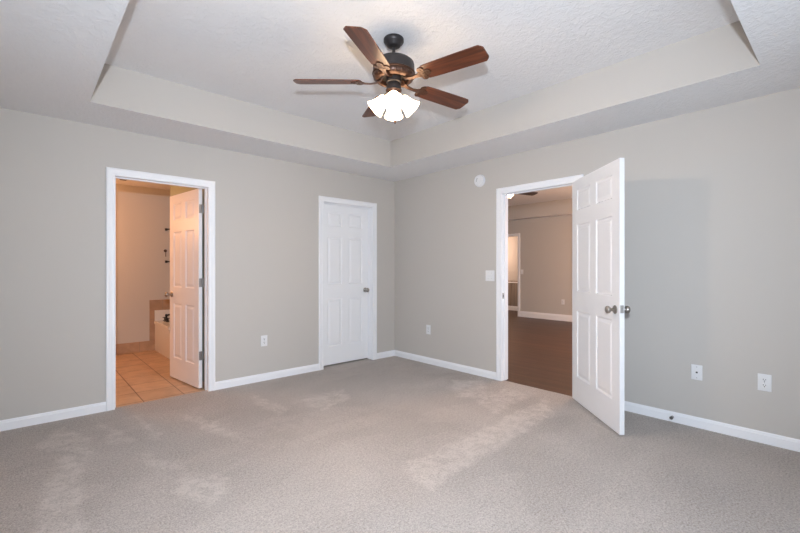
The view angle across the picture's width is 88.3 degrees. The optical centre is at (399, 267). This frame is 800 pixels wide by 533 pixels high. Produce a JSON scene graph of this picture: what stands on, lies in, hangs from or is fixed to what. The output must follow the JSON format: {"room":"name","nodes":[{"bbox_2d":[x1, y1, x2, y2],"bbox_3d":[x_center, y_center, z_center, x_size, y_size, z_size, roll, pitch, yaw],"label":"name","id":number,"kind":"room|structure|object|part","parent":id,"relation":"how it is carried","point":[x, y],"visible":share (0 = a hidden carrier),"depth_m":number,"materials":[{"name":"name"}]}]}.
{"room":"empty bedroom","nodes":[
{"label":"empty bedroom","id":0,"kind":"room"},
{"bbox_2d":[116,184,169,343],"bbox_3d":[-4.262,0.021,5.690,3.079,2.420,0.100,0,0,-42],"label":"wall","id":1,"kind":"structure","parent":0,"point":[142,213],"depth_m":6.02,"materials":[{"name":"paint"}]},
{"bbox_2d":[116,299,169,354],"bbox_3d":[-4.206,0.855,5.666,2.930,0.752,0.011,0,0,-42],"label":"trim","id":2,"kind":"structure","parent":1,"relation":"attached to","point":[124,348],"depth_m":6.11,"materials":[{"name":"beige tile"}]},
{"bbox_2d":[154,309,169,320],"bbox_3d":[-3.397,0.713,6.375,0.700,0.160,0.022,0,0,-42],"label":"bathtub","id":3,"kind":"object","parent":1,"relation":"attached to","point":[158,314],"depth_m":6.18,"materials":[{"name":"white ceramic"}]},
{"bbox_2d":[165,189,203,387],"bbox_3d":[-2.299,0.208,4.414,0.751,2.022,0.176,0,0,41],"label":"door","id":4,"kind":"structure","parent":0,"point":[186,208],"depth_m":4.34,"materials":[{"name":"white paint"}]},
{"bbox_2d":[170,185,203,380],"bbox_3d":[-2.458,0.021,4.909,0.105,2.420,1.685,0,0,-42],"label":"wall","id":5,"kind":"structure","parent":0,"point":[174,190],"depth_m":4.50,"materials":[{"name":"beige paint"}]},
{"bbox_2d":[0,108,394,419],"bbox_3d":[-1.625,-0.144,4.450,4.320,2.750,0.115,0,0,-42],"label":"wall","id":6,"kind":"structure","parent":0,"point":[53,170],"depth_m":3.54,"materials":[{"name":"beige paint"}]},
{"bbox_2d":[0,402,105,431],"bbox_3d":[-2.811,1.191,3.284,0.767,0.080,0.013,0,0,-42],"label":"baseboard","id":7,"kind":"structure","parent":6,"relation":"attached to","point":[24,421],"depth_m":3.30,"materials":[{"name":"white paint"}]},
{"bbox_2d":[106,167,214,410],"bbox_3d":[-2.231,0.181,3.886,0.900,2.099,0.135,0,0,-42],"label":"door frame","id":8,"kind":"structure","parent":6,"relation":"attached to","point":[112,174],"depth_m":3.84,"materials":[{"name":"white paint"}]},
{"bbox_2d":[261,335,266,346],"bbox_3d":[-1.482,0.796,4.497,0.074,0.118,0.008,0,0,-42],"label":"power outlet","id":9,"kind":"object","parent":6,"relation":"attached to","point":[264,337],"visible":1,"depth_m":4.50,"materials":[{"name":"white plastic"}]},
{"bbox_2d":[215,363,318,389],"bbox_3d":[-1.418,1.191,4.551,1.198,0.080,0.013,0,0,-42],"label":"baseboard","id":10,"kind":"structure","parent":6,"relation":"attached to","point":[229,383],"depth_m":4.49,"materials":[{"name":"white paint"}]},
{"bbox_2d":[324,204,368,365],"bbox_3d":[-0.692,0.207,5.304,0.754,2.012,0.106,0,0,-42],"label":"door","id":11,"kind":"structure","parent":6,"relation":"in","point":[346,289],"depth_m":5.31,"materials":[{"name":"white paint"}]},
{"bbox_2d":[319,196,376,369],"bbox_3d":[-0.683,0.181,5.295,0.890,2.099,0.135,0,0,-42],"label":"door frame","id":12,"kind":"structure","parent":6,"relation":"attached to","point":[372,207],"depth_m":5.51,"materials":[{"name":"white paint"}]},
{"bbox_2d":[377,350,394,358],"bbox_3d":[-0.194,1.191,5.667,0.335,0.080,0.013,0,0,-42],"label":"baseboard","id":13,"kind":"structure","parent":6,"relation":"attached to","point":[385,354],"depth_m":5.66,"materials":[{"name":"white paint"}]},
{"bbox_2d":[0,310,799,532],"bbox_3d":[1.128,1.256,6.023,11.300,0.050,8.065,0,0,-42],"label":"floor","id":14,"kind":"structure","parent":0,"point":[393,444],"depth_m":2.62,"materials":[{"name":"beige carpet"}]},
{"bbox_2d":[154,309,169,358],"bbox_3d":[-3.115,0.932,6.062,0.708,0.598,0.865,0,0,-42],"label":"bathtub","id":15,"kind":"object","parent":14,"relation":"on","point":[162,329],"visible":0.26,"depth_m":5.89,"materials":[{"name":"white ceramic"}]},
{"bbox_2d":[163,314,169,321],"bbox_3d":[-3.403,0.721,6.094,0.154,0.130,0.217,0,0,-42],"label":"tub faucet","id":16,"kind":"object","parent":15,"relation":"on","point":[166,319],"visible":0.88,"depth_m":6.05,"materials":[{"name":"black metal"}]},
{"bbox_2d":[0,0,799,220],"bbox_3d":[1.128,-1.379,6.023,11.300,0.380,8.065,0,0,-42],"label":"ceiling","id":17,"kind":"structure","parent":0,"point":[220,74],"depth_m":2.94,"materials":[{"name":"white paint"}]},
{"bbox_2d":[293,26,488,123],"bbox_3d":[-0.007,-1.238,2.740,1.241,0.561,1.263,0,0,-42],"label":"ceiling fan","id":18,"kind":"object","parent":17,"relation":"hanging from","point":[393,70],"visible":1,"depth_m":2.64,"materials":[{"name":"brown wood"}]},
{"bbox_3d":[-0.477,-1.231,2.727,0.441,0.006,0.136,0,13,0],"label":"blade","id":19,"kind":"part","parent":18,"relation":"part of","materials":[{"name":"brown wood"}]},
{"bbox_3d":[-0.173,-1.231,2.315,0.136,0.006,0.441,14,4,17],"label":"blade","id":20,"kind":"part","parent":18,"relation":"part of","materials":[{"name":"brown wood"}]},
{"bbox_3d":[-0.219,-1.240,2.727,0.218,0.050,0.112,0,13,0],"label":"blade arm","id":21,"kind":"part","parent":18,"relation":"part of","materials":[{"name":"orange metal"}]},
{"bbox_3d":[-0.179,-1.231,3.143,0.136,0.006,0.441,-14,4,-18],"label":"blade","id":22,"kind":"part","parent":18,"relation":"part of","materials":[{"name":"brown wood"}]},
{"bbox_3d":[-0.152,-1.073,2.730,0.136,0.139,0.133,0,0,-42],"label":"lamp shade","id":23,"kind":"part","parent":18,"relation":"part of","materials":[{"name":"white glass"}]},
{"bbox_3d":[-0.093,-1.240,2.561,0.112,0.050,0.218,14,4,17],"label":"blade arm","id":24,"kind":"part","parent":18,"relation":"part of","materials":[{"name":"orange metal"}]},
{"bbox_3d":[-0.042,-1.264,2.730,0.284,0.055,0.284,0,0,-42],"label":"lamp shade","id":25,"kind":"part","parent":18,"relation":"part of","materials":[{"name":"orange metal"}]},
{"bbox_3d":[-0.042,-1.073,2.841,0.133,0.139,0.136,0,0,-42],"label":"lamp shade","id":26,"kind":"part","parent":18,"relation":"part of","materials":[{"name":"white glass"}]},
{"bbox_3d":[-0.042,-1.073,2.620,0.133,0.139,0.136,0,0,-42],"label":"lamp shade","id":27,"kind":"part","parent":18,"relation":"part of","materials":[{"name":"white glass"}]},
{"bbox_3d":[-0.037,-1.086,2.640,0.052,0.074,0.074,0,0,15],"label":"bulb","id":28,"kind":"part","parent":18,"relation":"part of","materials":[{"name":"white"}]},
{"bbox_3d":[0.069,-1.073,2.730,0.136,0.139,0.133,0,0,-42],"label":"lamp shade","id":29,"kind":"part","parent":18,"relation":"part of","materials":[{"name":"white glass"}]},
{"bbox_3d":[0.100,-1.240,2.837,0.218,0.050,0.112,0,-13,-36],"label":"blade arm","id":30,"kind":"part","parent":18,"relation":"part of","materials":[{"name":"orange metal"}]},
{"bbox_3d":[0.103,-1.240,2.629,0.218,0.050,0.112,0,-13,36],"label":"blade arm","id":31,"kind":"part","parent":18,"relation":"part of","materials":[{"name":"orange metal"}]},
{"bbox_3d":[0.309,-1.231,2.989,0.441,0.006,0.136,0,-13,-36],"label":"blade","id":32,"kind":"part","parent":18,"relation":"part of","materials":[{"name":"brown wood"}]},
{"bbox_3d":[0.312,-1.231,2.477,0.441,0.006,0.136,0,-13,36],"label":"blade","id":33,"kind":"part","parent":18,"relation":"part of","materials":[{"name":"brown wood"}]},
{"bbox_2d":[508,192,537,197],"bbox_3d":[1.759,-1.315,6.704,1.241,0.449,1.263,0,0,-33],"label":"ceiling fan","id":34,"kind":"object","parent":17,"relation":"hanging from","point":[528,193],"visible":0.05,"depth_m":6.92,"materials":[{"name":"brown metal"}]},
{"bbox_3d":[2.110,-1.251,6.898,0.441,0.006,0.136,0,-13,-27],"label":"blade","id":35,"kind":"part","parent":34,"relation":"part of","materials":[{"name":"brown wood"}]},
{"bbox_2d":[508,236,517,280],"bbox_3d":[5.247,-0.144,9.817,0.100,2.750,8.000,0,0,-42],"label":"wall","id":36,"kind":"structure","parent":0,"point":[512,241],"depth_m":11.91,"materials":[{"name":"beige paint"}]},
{"bbox_2d":[508,281,517,305],"bbox_3d":[3.456,0.736,11.702,0.012,0.730,2.800,0,0,-42],"label":"panelling","id":37,"kind":"object","parent":36,"relation":"attached to","point":[512,287],"depth_m":11.90,"materials":[{"name":"wood"}]},
{"bbox_2d":[508,306,517,310],"bbox_3d":[3.454,1.166,11.701,0.016,0.130,2.800,0,0,-42],"label":"baseboard","id":38,"kind":"structure","parent":36,"relation":"attached to","point":[514,308],"depth_m":11.88,"materials":[{"name":"white paint"}]},
{"bbox_2d":[508,215,571,314],"bbox_3d":[4.366,-0.144,9.014,0.115,2.750,8.000,0,0,-42],"label":"wall","id":39,"kind":"structure","parent":0,"point":[545,243],"depth_m":9.91,"materials":[{"name":"beige paint"}]},
{"bbox_2d":[508,233,519,316],"bbox_3d":[2.731,0.179,10.796,0.134,2.104,0.993,0,0,-42],"label":"door frame","id":40,"kind":"structure","parent":39,"relation":"attached to","point":[515,234],"depth_m":10.42,"materials":[{"name":"white paint"}]},
{"bbox_2d":[520,311,571,321],"bbox_3d":[5.020,1.159,8.198,0.016,0.145,5.911,0,0,-42],"label":"baseboard","id":41,"kind":"structure","parent":39,"relation":"attached to","point":[559,317],"depth_m":9.85,"materials":[{"name":"white paint"}]},
{"bbox_2d":[395,87,799,439],"bbox_3d":[1.539,-0.144,4.098,0.115,2.750,4.665,0,0,-42],"label":"wall","id":42,"kind":"structure","parent":0,"point":[712,195],"depth_m":3.29,"materials":[{"name":"beige paint"}]},
{"bbox_2d":[426,325,430,333],"bbox_3d":[0.364,0.794,5.297,0.008,0.118,0.074,0,0,-42],"label":"power outlet","id":43,"kind":"object","parent":42,"relation":"attached to","point":[428,327],"visible":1,"depth_m":5.29,"materials":[{"name":"white plastic"}]},
{"bbox_2d":[395,350,495,379],"bbox_3d":[0.491,1.191,5.153,0.013,0.080,1.694,0,0,-42],"label":"baseboard","id":44,"kind":"structure","parent":42,"relation":"attached to","point":[458,367],"depth_m":5.03,"materials":[{"name":"white paint"}]},
{"bbox_2d":[474,175,484,186],"bbox_3d":[0.899,-0.991,4.684,0.042,0.140,0.140,0,0,-42],"label":"smoke detector","id":45,"kind":"object","parent":42,"relation":"attached to","point":[479,180],"visible":1,"depth_m":4.66,"materials":[{"name":"white plastic"}]},
{"bbox_2d":[486,270,493,280],"bbox_3d":[1.000,0.088,4.593,0.016,0.118,0.118,0,0,-42],"label":"light switch","id":46,"kind":"object","parent":42,"relation":"attached to","point":[489,273],"visible":1,"depth_m":4.59,"materials":[{"name":"white plastic"}]},
{"bbox_2d":[496,174,583,380],"bbox_3d":[1.423,0.181,4.212,0.135,2.099,0.952,0,0,-42],"label":"door frame","id":47,"kind":"structure","parent":42,"relation":"attached to","point":[502,194],"depth_m":4.50,"materials":[{"name":"white paint"}]},
{"bbox_2d":[572,158,629,434],"bbox_3d":[1.627,0.208,3.437,0.176,2.022,0.883,0,0,1],"label":"door","id":48,"kind":"structure","parent":42,"relation":"in","point":[598,309],"depth_m":3.34,"materials":[{"name":"white paint"}]},
{"bbox_3d":[1.565,0.311,3.072,0.064,0.057,0.057,0,0,1],"label":"knob","id":49,"kind":"part","parent":48,"relation":"part of","materials":[{"name":"silver metal"}]},
{"bbox_3d":[1.676,0.311,3.070,0.064,0.057,0.057,0,0,1],"label":"knob","id":50,"kind":"part","parent":48,"relation":"part of","materials":[{"name":"silver metal"}]},
{"bbox_2d":[691,364,701,380],"bbox_3d":[2.291,0.807,3.181,0.008,0.117,0.072,0,0,-42],"label":"phone jack","id":51,"kind":"object","parent":42,"relation":"attached to","point":[696,370],"visible":1,"depth_m":3.18,"materials":[{"name":"white plastic"}]},
{"bbox_2d":[624,401,799,451],"bbox_3d":[2.343,1.191,3.119,0.013,0.080,1.904,0,0,-42],"label":"baseboard","id":52,"kind":"structure","parent":42,"relation":"attached to","point":[767,438],"depth_m":3.07,"materials":[{"name":"white paint"}]},
{"bbox_2d":[758,373,771,391],"bbox_3d":[2.556,0.805,2.889,0.008,0.118,0.074,0,0,-42],"label":"power outlet","id":53,"kind":"object","parent":42,"relation":"attached to","point":[764,380],"visible":1,"depth_m":2.88,"materials":[{"name":"white plastic"}]}
]}

